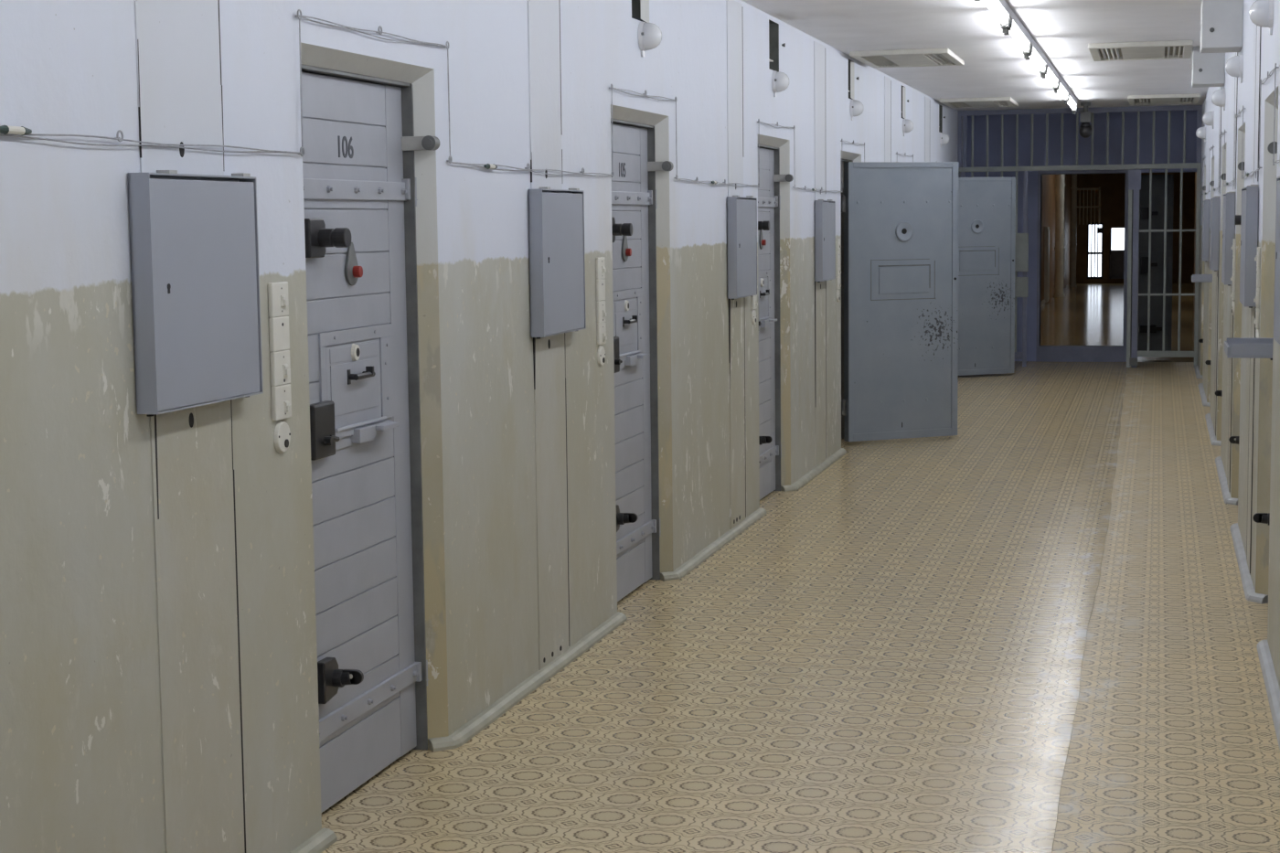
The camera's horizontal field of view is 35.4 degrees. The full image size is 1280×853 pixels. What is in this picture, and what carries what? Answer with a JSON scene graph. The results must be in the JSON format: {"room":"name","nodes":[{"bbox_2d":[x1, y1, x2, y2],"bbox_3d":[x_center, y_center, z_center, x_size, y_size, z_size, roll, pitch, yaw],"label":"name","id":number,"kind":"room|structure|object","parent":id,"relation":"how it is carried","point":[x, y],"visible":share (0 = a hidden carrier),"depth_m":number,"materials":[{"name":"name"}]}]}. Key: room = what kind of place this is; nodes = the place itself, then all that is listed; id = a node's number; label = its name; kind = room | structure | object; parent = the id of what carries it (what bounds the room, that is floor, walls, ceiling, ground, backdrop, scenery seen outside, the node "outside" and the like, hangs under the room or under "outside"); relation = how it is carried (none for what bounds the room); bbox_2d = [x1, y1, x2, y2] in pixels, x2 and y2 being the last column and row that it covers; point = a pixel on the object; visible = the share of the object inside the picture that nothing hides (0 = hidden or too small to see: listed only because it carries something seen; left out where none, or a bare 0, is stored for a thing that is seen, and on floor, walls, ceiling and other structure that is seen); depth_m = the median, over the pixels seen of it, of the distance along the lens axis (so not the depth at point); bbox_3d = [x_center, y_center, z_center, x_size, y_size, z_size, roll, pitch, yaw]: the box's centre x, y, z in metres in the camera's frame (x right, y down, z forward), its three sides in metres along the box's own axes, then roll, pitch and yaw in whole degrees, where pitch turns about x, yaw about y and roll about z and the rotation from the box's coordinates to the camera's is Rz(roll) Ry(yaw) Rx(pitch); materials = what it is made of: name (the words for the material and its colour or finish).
{"room":"prison interior","nodes":[
{"label":"prison interior","id":0,"kind":"room"},
{"bbox_2d":[0,0,962,852],"bbox_3d":[-0.872,-0.770,9.906,2.600,2.630,24.800,1,6,14],"label":"wall","id":1,"kind":"structure","parent":0,"point":[81,765],"depth_m":5.38,"materials":[{"name":"paint"}]},
{"bbox_2d":[134,0,245,852],"bbox_3d":[-0.976,-0.187,4.334,0.015,2.610,0.382,1,6,14],"label":"wall panel","id":2,"kind":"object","parent":1,"relation":"attached to","point":[177,42],"depth_m":4.35,"materials":[{"name":"paint"}]},
{"bbox_2d":[128,170,263,416],"bbox_3d":[-0.947,-0.295,4.319,0.048,0.504,0.505,1,6,14],"label":"upper cabinet","id":3,"kind":"object","parent":1,"relation":"attached to","point":[194,240],"visible":1,"depth_m":4.24,"materials":[{"name":"metal"}]},
{"bbox_2d":[0,9,452,163],"bbox_3d":[-0.984,-0.766,4.229,0.024,0.368,3.410,1,6,14],"label":"wire","id":4,"kind":"object","parent":1,"relation":"attached to","point":[7,131],"visible":1,"depth_m":4.49,"materials":[{"name":"beige plastic"}]},
{"bbox_2d":[267,281,288,317],"bbox_3d":[-0.852,-0.301,4.754,0.022,0.081,0.092,1,6,14],"label":"light switch","id":5,"kind":"object","parent":1,"relation":"attached to","point":[278,299],"visible":1,"depth_m":4.74,"materials":[{"name":"beige plastic"}]},
{"bbox_2d":[268,316,289,351],"bbox_3d":[-0.856,-0.220,4.763,0.012,0.081,0.092,1,6,14],"label":"light switch","id":6,"kind":"object","parent":1,"relation":"attached to","point":[279,329],"visible":1,"depth_m":4.75,"materials":[{"name":"beige plastic"}]},
{"bbox_2d":[269,350,290,386],"bbox_3d":[-0.850,-0.139,4.771,0.022,0.081,0.092,1,6,14],"label":"light switch","id":7,"kind":"object","parent":1,"relation":"attached to","point":[280,360],"visible":1,"depth_m":4.76,"materials":[{"name":"beige plastic"}]},
{"bbox_2d":[270,384,291,420],"bbox_3d":[-0.849,-0.058,4.779,0.022,0.081,0.092,1,6,14],"label":"light switch","id":8,"kind":"object","parent":1,"relation":"attached to","point":[281,395],"visible":1,"depth_m":4.76,"materials":[{"name":"beige plastic"}]},
{"bbox_2d":[273,420,290,453],"bbox_3d":[-0.852,0.025,4.788,0.014,0.079,0.079,1,6,14],"label":"switch","id":9,"kind":"object","parent":1,"relation":"attached to","point":[282,435],"visible":1,"depth_m":4.77,"materials":[{"name":"beige plastic"}]},
{"bbox_2d":[289,827,337,852],"bbox_3d":[-1.729,1.417,1.420,0.037,0.032,7.584,1,6,14],"label":"baseboard","id":10,"kind":"structure","parent":1,"relation":"attached to","point":[324,838],"depth_m":4.99,"materials":[{"name":"paint"}]},
{"bbox_2d":[301,64,439,812],"bbox_3d":[-0.757,0.029,5.449,0.189,1.948,0.880,1,6,14],"label":"door","id":11,"kind":"structure","parent":1,"relation":"in","point":[359,142],"depth_m":5.50,"materials":[{"name":"grey paint"}]},
{"bbox_2d":[428,611,627,751],"bbox_3d":[-0.341,0.841,6.868,0.084,0.032,2.002,1,6,14],"label":"baseboard","id":12,"kind":"structure","parent":1,"relation":"attached to","point":[500,707],"depth_m":6.58,"materials":[{"name":"paint"}]},
{"bbox_2d":[527,0,569,670],"bbox_3d":[-0.317,-0.456,6.875,0.016,2.610,0.369,1,6,14],"label":"wall panel","id":13,"kind":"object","parent":1,"relation":"attached to","point":[543,16],"depth_m":6.88,"materials":[{"name":"paint"}]},
{"bbox_2d":[528,186,586,339],"bbox_3d":[-0.281,-0.567,6.890,0.048,0.504,0.505,1,6,14],"label":"upper cabinet","id":14,"kind":"object","parent":1,"relation":"attached to","point":[556,217],"visible":1,"depth_m":6.79,"materials":[{"name":"metal"}]},
{"bbox_2d":[450,84,677,180],"bbox_3d":[-0.202,-1.085,7.242,0.020,0.368,2.872,1,6,14],"label":"wire","id":15,"kind":"object","parent":1,"relation":"attached to","point":[487,165],"visible":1,"depth_m":7.28,"materials":[{"name":"beige plastic"}]},
{"bbox_2d":[595,256,606,279],"bbox_3d":[-0.143,-0.590,7.488,0.022,0.081,0.092,1,6,14],"label":"light switch","id":16,"kind":"object","parent":1,"relation":"attached to","point":[600,262],"visible":1,"depth_m":7.47,"materials":[{"name":"beige plastic"}]},
{"bbox_2d":[596,278,605,301],"bbox_3d":[-0.147,-0.509,7.497,0.012,0.081,0.092,1,6,14],"label":"light switch","id":17,"kind":"object","parent":1,"relation":"attached to","point":[600,283],"visible":1,"depth_m":7.48,"materials":[{"name":"beige plastic"}]},
{"bbox_2d":[596,300,606,323],"bbox_3d":[-0.141,-0.428,7.505,0.022,0.081,0.092,1,6,14],"label":"light switch","id":18,"kind":"object","parent":1,"relation":"attached to","point":[601,314],"visible":1,"depth_m":7.49,"materials":[{"name":"beige plastic"}]},
{"bbox_2d":[597,345,605,366],"bbox_3d":[-0.143,-0.264,7.522,0.014,0.079,0.079,1,6,14],"label":"switch","id":19,"kind":"object","parent":1,"relation":"attached to","point":[601,354],"visible":1,"depth_m":7.50,"materials":[{"name":"beige plastic"}]},
{"bbox_2d":[596,322,607,345],"bbox_3d":[-0.141,-0.347,7.513,0.022,0.081,0.092,1,6,14],"label":"light switch","id":20,"kind":"object","parent":1,"relation":"attached to","point":[601,329],"visible":1,"depth_m":7.49,"materials":[{"name":"beige plastic"}]},
{"bbox_2d":[610,118,673,601],"bbox_3d":[-0.043,-0.263,8.203,0.189,1.948,0.880,1,6,14],"label":"door","id":21,"kind":"structure","parent":1,"relation":"in","point":[634,165],"depth_m":8.34,"materials":[{"name":"grey metal"}]},
{"bbox_2d":[638,21,661,57],"bbox_3d":[0.046,-1.555,8.048,0.083,0.142,0.120,1,6,14],"label":"wall lamp","id":22,"kind":"object","parent":1,"relation":"attached to","point":[649,34],"visible":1,"depth_m":8.01,"materials":[{"name":"white glass"}]},
{"bbox_2d":[660,507,767,580],"bbox_3d":[0.376,0.548,9.636,0.084,0.032,2.032,1,6,14],"label":"baseboard","id":23,"kind":"structure","parent":1,"relation":"attached to","point":[725,538],"depth_m":9.37,"materials":[{"name":"paint"}]},
{"bbox_2d":[726,0,746,529],"bbox_3d":[0.472,-0.778,9.919,0.016,2.610,0.378,1,6,14],"label":"wall panel","id":24,"kind":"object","parent":1,"relation":"attached to","point":[737,464],"depth_m":9.91,"materials":[{"name":"paint"}]},
{"bbox_2d":[677,118,795,188],"bbox_3d":[0.515,-1.379,10.010,0.023,0.367,2.902,1,6,14],"label":"wire","id":25,"kind":"object","parent":1,"relation":"attached to","point":[759,122],"visible":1,"depth_m":10.08,"materials":[{"name":"beige plastic"}]},
{"bbox_2d":[726,195,757,299],"bbox_3d":[0.508,-0.889,9.933,0.048,0.504,0.505,1,6,14],"label":"upper cabinet","id":26,"kind":"object","parent":1,"relation":"attached to","point":[741,212],"visible":1,"depth_m":9.81,"materials":[{"name":"metal"}]},
{"bbox_2d":[757,144,793,500],"bbox_3d":[0.678,-0.557,10.986,0.189,1.948,0.880,1,6,14],"label":"door","id":27,"kind":"structure","parent":1,"relation":"in","point":[769,197],"depth_m":11.21,"materials":[{"name":"grey metal"}]},
{"bbox_2d":[771,70,789,96],"bbox_3d":[0.762,-1.847,10.812,0.083,0.142,0.120,1,6,14],"label":"wall lamp","id":28,"kind":"object","parent":1,"relation":"attached to","point":[780,80],"visible":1,"depth_m":10.77,"materials":[{"name":"white glass"}]},
{"bbox_2d":[781,448,846,491],"bbox_3d":[1.087,0.258,12.381,0.084,0.032,1.952,1,6,14],"label":"baseboard","id":29,"kind":"structure","parent":1,"relation":"attached to","point":[837,454],"depth_m":12.13,"materials":[{"name":"paint"}]},
{"bbox_2d":[813,41,826,467],"bbox_3d":[1.108,-1.038,12.377,0.015,2.610,0.416,1,6,14],"label":"trim","id":30,"kind":"structure","parent":1,"relation":"attached to","point":[819,50],"depth_m":12.37,"materials":[{"name":"paint"}]},
{"bbox_2d":[814,199,835,282],"bbox_3d":[1.145,-1.149,12.388,0.048,0.504,0.505,1,6,14],"label":"upper cabinet","id":31,"kind":"object","parent":1,"relation":"attached to","point":[825,210],"visible":1,"depth_m":12.24,"materials":[{"name":"metal"}]},
{"bbox_2d":[795,138,864,192],"bbox_3d":[1.226,-1.669,12.755,0.022,0.368,2.822,1,6,14],"label":"wire","id":32,"kind":"object","parent":1,"relation":"attached to","point":[853,143],"visible":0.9,"depth_m":13.09,"materials":[{"name":"beige plastic"}]},
{"bbox_2d":[850,99,863,120],"bbox_3d":[1.464,-2.133,13.518,0.083,0.142,0.120,1,6,14],"label":"wall lamp","id":33,"kind":"object","parent":1,"relation":"attached to","point":[856,106],"visible":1,"depth_m":13.48,"materials":[{"name":"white glass"}]},
{"bbox_2d":[884,75,891,161],"bbox_3d":[1.899,-1.361,15.428,0.015,2.610,0.379,1,6,14],"label":"trim","id":34,"kind":"structure","parent":1,"relation":"attached to","point":[887,81],"depth_m":15.32,"materials":[{"name":"paint"}]},
{"bbox_2d":[840,159,958,441],"bbox_3d":[1.721,-0.856,13.773,0.850,1.948,0.849,1,6,14],"label":"door","id":35,"kind":"structure","parent":1,"relation":"in","point":[901,218],"depth_m":13.83,"materials":[{"name":"paint"}]},
{"bbox_2d":[902,118,913,136],"bbox_3d":[2.175,-2.424,16.262,0.083,0.142,0.120,1,6,14],"label":"wall lamp","id":36,"kind":"object","parent":1,"relation":"attached to","point":[907,124],"visible":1,"depth_m":16.22,"materials":[{"name":"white glass"}]},
{"bbox_2d":[924,96,929,161],"bbox_3d":[2.575,-1.637,18.038,0.015,2.610,0.419,1,6,14],"label":"trim","id":37,"kind":"structure","parent":1,"relation":"attached to","point":[926,100],"depth_m":17.90,"materials":[{"name":"paint"}]},
{"bbox_2d":[939,132,949,148],"bbox_3d":[2.894,-2.717,19.035,0.083,0.142,0.120,1,6,14],"label":"wall lamp","id":38,"kind":"object","parent":1,"relation":"attached to","point":[944,137],"visible":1,"depth_m":19.00,"materials":[{"name":"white glass"}]},
{"bbox_2d":[957,177,1015,375],"bbox_3d":[3.071,-1.456,19.464,1.093,1.948,0.752,1,6,14],"label":"door","id":39,"kind":"structure","parent":1,"relation":"in","point":[986,206],"depth_m":19.40,"materials":[{"name":"paint"}]},
{"bbox_2d":[321,361,1279,852],"bbox_3d":[1.573,0.572,9.414,3.418,0.007,24.800,1,6,14],"label":"floor","id":40,"kind":"structure","parent":0,"point":[889,658],"depth_m":6.75,"materials":[{"name":"beige tile"}]},
{"bbox_2d":[960,170,1028,366],"bbox_3d":[3.651,-1.617,20.674,0.690,2.005,0.070,1,6,14],"label":"gate","id":41,"kind":"object","parent":40,"relation":"on","point":[1021,246],"visible":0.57,"depth_m":20.58,"materials":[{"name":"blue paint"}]},
{"bbox_2d":[1126,168,1201,367],"bbox_3d":[5.280,-1.593,20.255,0.706,2.005,0.070,1,6,14],"label":"gate","id":42,"kind":"object","parent":40,"relation":"on","point":[1134,176],"visible":0.96,"depth_m":20.28,"materials":[{"name":"grey metal"}]},
{"bbox_2d":[741,0,1208,110],"bbox_3d":[1.541,-2.093,9.140,2.818,0.100,25.000,1,6,14],"label":"ceiling","id":43,"kind":"structure","parent":0,"point":[996,65],"depth_m":12.22,"materials":[{"name":"paint"}]},
{"bbox_2d":[849,48,964,68],"bbox_3d":[1.811,-2.480,13.526,0.640,0.032,1.120,1,6,14],"label":"ceiling vent","id":44,"kind":"object","parent":43,"relation":"in","point":[923,57],"visible":1,"depth_m":13.36,"materials":[{"name":"white metal"}]},
{"bbox_2d":[939,96,1018,108],"bbox_3d":[3.204,-3.049,18.899,0.640,0.032,1.120,1,6,14],"label":"ceiling vent","id":45,"kind":"object","parent":43,"relation":"in","point":[994,101],"visible":1,"depth_m":18.67,"materials":[{"name":"white metal"}]},
{"bbox_2d":[974,0,1011,32],"bbox_3d":[1.695,-2.031,9.651,0.056,0.132,1.748,1,6,14],"label":"ceiling light","id":46,"kind":"object","parent":43,"relation":"attached to","point":[1000,8],"visible":1,"depth_m":10.07,"materials":[{"name":"white plastic"}]},
{"bbox_2d":[999,15,1011,32],"bbox_3d":[1.898,-2.092,10.438,0.054,0.088,0.120,1,6,14],"label":"socket","id":47,"kind":"object","parent":46,"relation":"attached to","point":[1004,26],"depth_m":10.39,"materials":[{"name":"grey metal"}]},
{"bbox_2d":[1003,9,1032,58],"bbox_3d":[2.132,-2.209,11.338,0.056,0.132,1.748,1,6,14],"label":"ceiling light","id":48,"kind":"object","parent":43,"relation":"attached to","point":[1017,29],"visible":0.76,"depth_m":11.36,"materials":[{"name":"white plastic"}]},
{"bbox_2d":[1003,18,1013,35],"bbox_3d":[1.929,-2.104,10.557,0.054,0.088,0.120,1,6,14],"label":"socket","id":49,"kind":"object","parent":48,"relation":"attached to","point":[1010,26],"depth_m":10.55,"materials":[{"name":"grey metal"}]},
{"bbox_2d":[1021,42,1031,58],"bbox_3d":[2.335,-2.270,12.125,0.054,0.088,0.120,1,6,14],"label":"socket","id":50,"kind":"object","parent":48,"relation":"attached to","point":[1026,53],"depth_m":12.07,"materials":[{"name":"grey metal"}]},
{"bbox_2d":[1025,38,1047,77],"bbox_3d":[2.569,-2.388,13.026,0.056,0.132,1.748,1,6,14],"label":"ceiling light","id":51,"kind":"object","parent":43,"relation":"attached to","point":[1037,56],"visible":0.77,"depth_m":13.11,"materials":[{"name":"white plastic"}]},
{"bbox_2d":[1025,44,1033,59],"bbox_3d":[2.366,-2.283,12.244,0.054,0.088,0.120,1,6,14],"label":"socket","id":52,"kind":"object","parent":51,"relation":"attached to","point":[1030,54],"depth_m":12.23,"materials":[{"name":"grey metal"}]},
{"bbox_2d":[1038,64,1046,77],"bbox_3d":[2.773,-2.449,13.812,0.054,0.088,0.120,1,6,14],"label":"socket","id":53,"kind":"object","parent":51,"relation":"attached to","point":[1042,73],"depth_m":13.76,"materials":[{"name":"grey metal"}]},
{"bbox_2d":[1042,60,1059,92],"bbox_3d":[3.006,-2.566,14.713,0.056,0.132,1.748,1,6,14],"label":"ceiling light","id":54,"kind":"object","parent":43,"relation":"attached to","point":[1051,74],"visible":0.75,"depth_m":14.80,"materials":[{"name":"white plastic"}]},
{"bbox_2d":[1051,80,1059,92],"bbox_3d":[3.210,-2.627,15.499,0.054,0.088,0.120,1,6,14],"label":"socket","id":55,"kind":"object","parent":54,"relation":"attached to","point":[1055,88],"depth_m":15.44,"materials":[{"name":"grey metal"}]},
{"bbox_2d":[1053,76,1069,104],"bbox_3d":[3.444,-2.745,16.400,0.056,0.132,1.748,1,6,14],"label":"ceiling light","id":56,"kind":"object","parent":43,"relation":"attached to","point":[1063,90],"visible":0.79,"depth_m":16.52,"materials":[{"name":"white plastic"}]},
{"bbox_2d":[1065,90,1077,114],"bbox_3d":[3.881,-2.923,18.087,0.056,0.132,1.748,1,6,14],"label":"ceiling light","id":57,"kind":"object","parent":43,"relation":"attached to","point":[1072,101],"visible":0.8,"depth_m":18.28,"materials":[{"name":"white plastic"}]},
{"bbox_2d":[1078,102,1092,138],"bbox_3d":[4.295,-2.952,19.333,0.124,0.340,0.124,1,6,14],"label":"ceiling camera","id":58,"kind":"object","parent":43,"relation":"hanging from","point":[1085,131],"visible":1,"depth_m":19.31,"materials":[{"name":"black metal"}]},
{"bbox_2d":[1088,40,1193,61],"bbox_3d":[3.283,-2.459,13.147,0.640,0.032,1.120,1,6,14],"label":"ceiling vent","id":59,"kind":"object","parent":43,"relation":"in","point":[1172,49],"visible":1,"depth_m":12.99,"materials":[{"name":"white metal"}]},
{"bbox_2d":[1127,93,1200,105],"bbox_3d":[4.888,-3.051,18.722,0.640,0.032,1.120,1,6,14],"label":"ceiling vent","id":60,"kind":"object","parent":43,"relation":"in","point":[1192,98],"visible":1,"depth_m":18.51,"materials":[{"name":"white metal"}]},
{"bbox_2d":[1041,174,1071,300],"bbox_3d":[6.680,-3.358,33.636,0.001,2.750,25.200,1,6,14],"label":"wall","id":61,"kind":"structure","parent":0,"point":[1048,198],"depth_m":38.15,"materials":[{"name":"grey paint"}]},
{"bbox_2d":[1077,187,1100,224],"bbox_3d":[9.983,-4.933,44.867,0.610,0.830,0.040,1,6,14],"label":"bars","id":62,"kind":"object","parent":61,"relation":"in","point":[1099,188],"visible":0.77,"depth_m":44.82,"materials":[{"name":"white paint"}]},
{"bbox_2d":[965,109,1197,362],"bbox_3d":[5.128,-2.137,21.187,3.900,2.900,0.200,1,6,14],"label":"wall","id":63,"kind":"structure","parent":0,"point":[1161,117],"depth_m":21.19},
{"bbox_2d":[957,105,1202,171],"bbox_3d":[4.441,-2.914,20.348,2.418,0.625,0.060,1,6,14],"label":"bars","id":64,"kind":"object","parent":63,"relation":"in","point":[965,113],"visible":0.89,"depth_m":20.35,"materials":[{"name":"grey paint"}]},
{"bbox_2d":[1039,345,1122,362],"bbox_3d":[4.698,-0.776,21.372,0.870,0.165,0.135,1,6,14],"label":"trim","id":65,"kind":"structure","parent":63,"relation":"attached to","point":[1047,353],"depth_m":21.32,"materials":[{"name":"blue paint"}]},
{"bbox_2d":[1035,169,1128,362],"bbox_3d":[4.704,-1.708,21.342,0.930,2.025,0.240,1,6,14],"label":"trim","id":66,"kind":"structure","parent":63,"relation":"attached to","point":[1115,171],"depth_m":21.20,"materials":[{"name":"blue paint"}]},
{"bbox_2d":[1130,174,1173,356],"bbox_3d":[5.471,-1.715,21.442,0.440,1.940,0.110,-1,6,1],"label":"door","id":67,"kind":"structure","parent":63,"relation":"in","point":[1157,211],"depth_m":21.43,"materials":[{"name":"black metal"}]},
{"bbox_2d":[1040,282,1194,362],"bbox_3d":[8.313,-1.967,33.360,3.800,0.001,25.200,1,6,14],"label":"floor","id":68,"kind":"structure","parent":0,"point":[1087,314],"depth_m":30.07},
{"bbox_2d":[1053,174,1065,297],"bbox_3d":[7.994,-3.846,38.228,0.212,2.750,0.212,1,6,14],"label":"pipe","id":69,"kind":"object","parent":68,"relation":"on","point":[1060,185],"visible":0.94,"depth_m":38.18,"materials":[{"name":"white paint"}]},
{"bbox_2d":[1069,174,1077,287],"bbox_3d":[9.365,-4.385,43.320,0.150,2.750,0.150,1,6,14],"label":"pipe","id":70,"kind":"object","parent":68,"relation":"on","point":[1073,207],"visible":0.89,"depth_m":43.30,"materials":[{"name":"white paint"}]},
{"bbox_2d":[1069,171,1195,283],"bbox_3d":[11.460,-4.626,45.425,3.800,2.750,0.150,1,6,14],"label":"wall","id":71,"kind":"structure","parent":0,"point":[1113,186],"depth_m":45.49,"materials":[{"name":"paint"}]},
{"bbox_2d":[1087,222,1103,278],"bbox_3d":[10.375,-4.007,45.740,0.360,1.280,0.110,1,6,14],"label":"window","id":72,"kind":"structure","parent":71,"relation":"in","point":[1094,232],"depth_m":45.76,"materials":[{"name":"white glass"}]},
{"bbox_2d":[1109,227,1124,278],"bbox_3d":[11.075,-3.933,45.572,0.800,1.150,0.100,1,6,14],"label":"window","id":73,"kind":"structure","parent":71,"relation":"in","point":[1116,258],"depth_m":45.64,"materials":[{"name":"white glass"}]},
{"bbox_2d":[1193,0,1279,689],"bbox_3d":[6.457,-2.053,20.955,1.208,2.750,50.000,1,6,14],"label":"wall","id":74,"kind":"structure","parent":0,"point":[1265,538],"depth_m":8.99,"materials":[{"name":"paint"}]},
{"bbox_2d":[1195,126,1205,141],"bbox_3d":[5.122,-2.671,18.328,0.083,0.142,0.120,1,6,14],"label":"wall lamp","id":75,"kind":"object","parent":74,"relation":"attached to","point":[1200,133],"visible":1,"depth_m":18.29,"materials":[{"name":"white glass"}]},
{"bbox_2d":[1191,181,1214,364],"bbox_3d":[4.470,-1.085,15.689,0.305,1.948,0.880,1,6,14],"label":"door","id":76,"kind":"structure","parent":74,"relation":"in","point":[1195,278],"depth_m":15.54,"materials":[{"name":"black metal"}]},
{"bbox_2d":[1198,383,1210,406],"bbox_3d":[4.833,-0.277,17.148,0.084,0.032,1.992,1,6,14],"label":"baseboard","id":77,"kind":"structure","parent":74,"relation":"attached to","point":[1200,385],"depth_m":16.85,"materials":[{"name":"grey paint"}]},
{"bbox_2d":[1201,199,1209,261],"bbox_3d":[4.634,-1.607,16.436,0.048,0.504,0.505,1,6,14],"label":"upper cabinet","id":78,"kind":"object","parent":74,"relation":"attached to","point":[1205,203],"visible":1,"depth_m":16.20,"materials":[{"name":"metal"}]},
{"bbox_2d":[1202,110,1214,128],"bbox_3d":[4.411,-2.381,15.584,0.083,0.142,0.120,1,6,14],"label":"wall lamp","id":79,"kind":"object","parent":74,"relation":"attached to","point":[1208,117],"visible":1,"depth_m":15.54,"materials":[{"name":"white glass"}]},
{"bbox_2d":[1191,46,1225,87],"bbox_3d":[3.720,-2.356,13.142,0.203,0.244,0.352,1,6,14],"label":"box","id":80,"kind":"object","parent":74,"relation":"attached to","point":[1208,69],"visible":0.87,"depth_m":12.99,"materials":[{"name":"white metal"}]},
{"bbox_2d":[1205,413,1221,446],"bbox_3d":[4.122,0.014,14.404,0.084,0.032,1.992,1,6,14],"label":"baseboard","id":81,"kind":"structure","parent":74,"relation":"attached to","point":[1213,441],"depth_m":14.13,"materials":[{"name":"grey paint"}]},
{"bbox_2d":[1209,196,1219,271],"bbox_3d":[3.935,-1.321,13.739,0.048,0.504,0.505,1,6,14],"label":"upper cabinet","id":82,"kind":"object","parent":74,"relation":"attached to","point":[1214,201],"visible":1,"depth_m":13.51,"materials":[{"name":"metal"}]},
{"bbox_2d":[1214,86,1222,437],"bbox_3d":[3.973,-1.215,13.770,0.015,2.610,0.360,1,6,14],"label":"trim","id":83,"kind":"structure","parent":74,"relation":"attached to","point":[1221,88],"depth_m":13.73,"materials":[{"name":"paint"}]},
{"bbox_2d":[1211,88,1225,110],"bbox_3d":[3.700,-2.091,12.839,0.083,0.142,0.120,1,6,14],"label":"wall lamp","id":84,"kind":"object","parent":74,"relation":"attached to","point":[1218,98],"visible":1,"depth_m":12.80,"materials":[{"name":"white glass"}]},
{"bbox_2d":[1199,0,1243,53],"bbox_3d":[2.984,-2.056,10.301,0.203,0.244,0.352,1,6,14],"label":"box","id":85,"kind":"object","parent":74,"relation":"attached to","point":[1221,21],"visible":1,"depth_m":10.15,"materials":[{"name":"white metal"}]},
{"bbox_2d":[1215,456,1237,505],"bbox_3d":[3.412,0.303,11.664,0.084,0.032,1.982,1,6,14],"label":"baseboard","id":86,"kind":"structure","parent":74,"relation":"attached to","point":[1227,498],"depth_m":11.36,"materials":[{"name":"grey paint"}]},
{"bbox_2d":[1221,192,1235,285],"bbox_3d":[3.231,-1.034,11.024,0.048,0.504,0.505,1,6,14],"label":"upper cabinet","id":87,"kind":"object","parent":74,"relation":"attached to","point":[1229,197],"visible":0.99,"depth_m":10.79,"materials":[{"name":"metal"}]},
{"bbox_2d":[1227,52,1237,493],"bbox_3d":[3.245,-0.918,10.963,0.015,2.610,0.330,1,6,14],"label":"trim","id":88,"kind":"structure","parent":74,"relation":"attached to","point":[1236,53],"depth_m":10.95,"materials":[{"name":"paint"}]},
{"bbox_2d":[1225,54,1243,83],"bbox_3d":[2.991,-1.801,10.104,0.083,0.142,0.120,1,6,14],"label":"wall lamp","id":89,"kind":"object","parent":74,"relation":"attached to","point":[1234,65],"visible":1,"depth_m":10.06,"materials":[{"name":"white glass"}]},
{"bbox_2d":[1228,161,1244,444],"bbox_3d":[3.107,-0.505,10.195,0.189,1.948,0.880,1,6,14],"label":"door","id":90,"kind":"structure","parent":74,"relation":"in","point":[1237,218],"depth_m":10.39,"materials":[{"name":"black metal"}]},
{"bbox_2d":[1233,105,1258,181],"bbox_3d":[2.815,-1.336,9.325,0.021,0.367,2.822,1,6,14],"label":"wire","id":91,"kind":"object","parent":74,"relation":"attached to","point":[1247,175],"visible":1,"depth_m":9.67,"materials":[{"name":"beige plastic"}]},
{"bbox_2d":[1239,184,1258,308],"bbox_3d":[2.567,-0.763,8.462,0.048,0.504,0.505,1,6,14],"label":"upper cabinet","id":92,"kind":"object","parent":74,"relation":"attached to","point":[1249,220],"visible":0.99,"depth_m":8.23,"materials":[{"name":"metal"}]},
{"bbox_2d":[1230,522,1268,603],"bbox_3d":[2.707,0.591,8.944,0.084,0.032,1.952,1,6,14],"label":"baseboard","id":93,"kind":"structure","parent":74,"relation":"attached to","point":[1251,595],"depth_m":8.61,"materials":[{"name":"grey paint"}]},
{"bbox_2d":[1224,141,1277,525],"bbox_3d":[2.349,-0.219,7.504,0.305,1.948,0.880,1,6,14],"label":"door","id":94,"kind":"structure","parent":74,"relation":"in","point":[1234,347],"depth_m":7.36,"materials":[{"name":"grey paint"}]},
{"bbox_2d":[1246,25,1261,575],"bbox_3d":[2.607,-0.658,8.498,0.015,2.610,0.370,1,6,14],"label":"trim","id":95,"kind":"structure","parent":74,"relation":"attached to","point":[1258,28],"depth_m":8.48,"materials":[{"name":"paint"}]},
{"bbox_2d":[1254,246,1260,267],"bbox_3d":[2.480,-0.680,8.060,0.022,0.081,0.092,1,6,14],"label":"light switch","id":96,"kind":"object","parent":74,"relation":"attached to","point":[1257,259],"visible":1,"depth_m":8.02,"materials":[{"name":"beige plastic"}]},
{"bbox_2d":[1248,0,1273,34],"bbox_3d":[2.290,-1.515,7.398,0.083,0.142,0.120,1,6,14],"label":"wall lamp","id":97,"kind":"object","parent":74,"relation":"attached to","point":[1261,13],"visible":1,"depth_m":7.36,"materials":[{"name":"white glass"}]},
{"bbox_2d":[1256,640,1279,749],"bbox_3d":[0.929,1.307,2.179,0.037,0.032,10.394,1,6,14],"label":"baseboard","id":98,"kind":"structure","parent":74,"relation":"attached to","point":[1270,679],"depth_m":6.55,"materials":[{"name":"grey paint"}]},
{"bbox_2d":[1258,63,1279,169],"bbox_3d":[2.039,-1.019,6.332,0.021,0.367,3.420,1,6,14],"label":"wire","id":99,"kind":"object","parent":74,"relation":"attached to","point":[1275,67],"visible":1,"depth_m":6.97,"materials":[{"name":"beige plastic"}]},
{"bbox_2d":[1273,176,1279,345],"bbox_3d":[1.893,-0.488,5.862,0.048,0.504,0.505,1,6,14],"label":"upper cabinet","id":100,"kind":"object","parent":74,"relation":"attached to","point":[1276,304],"visible":1,"depth_m":6.00,"materials":[{"name":"metal"}]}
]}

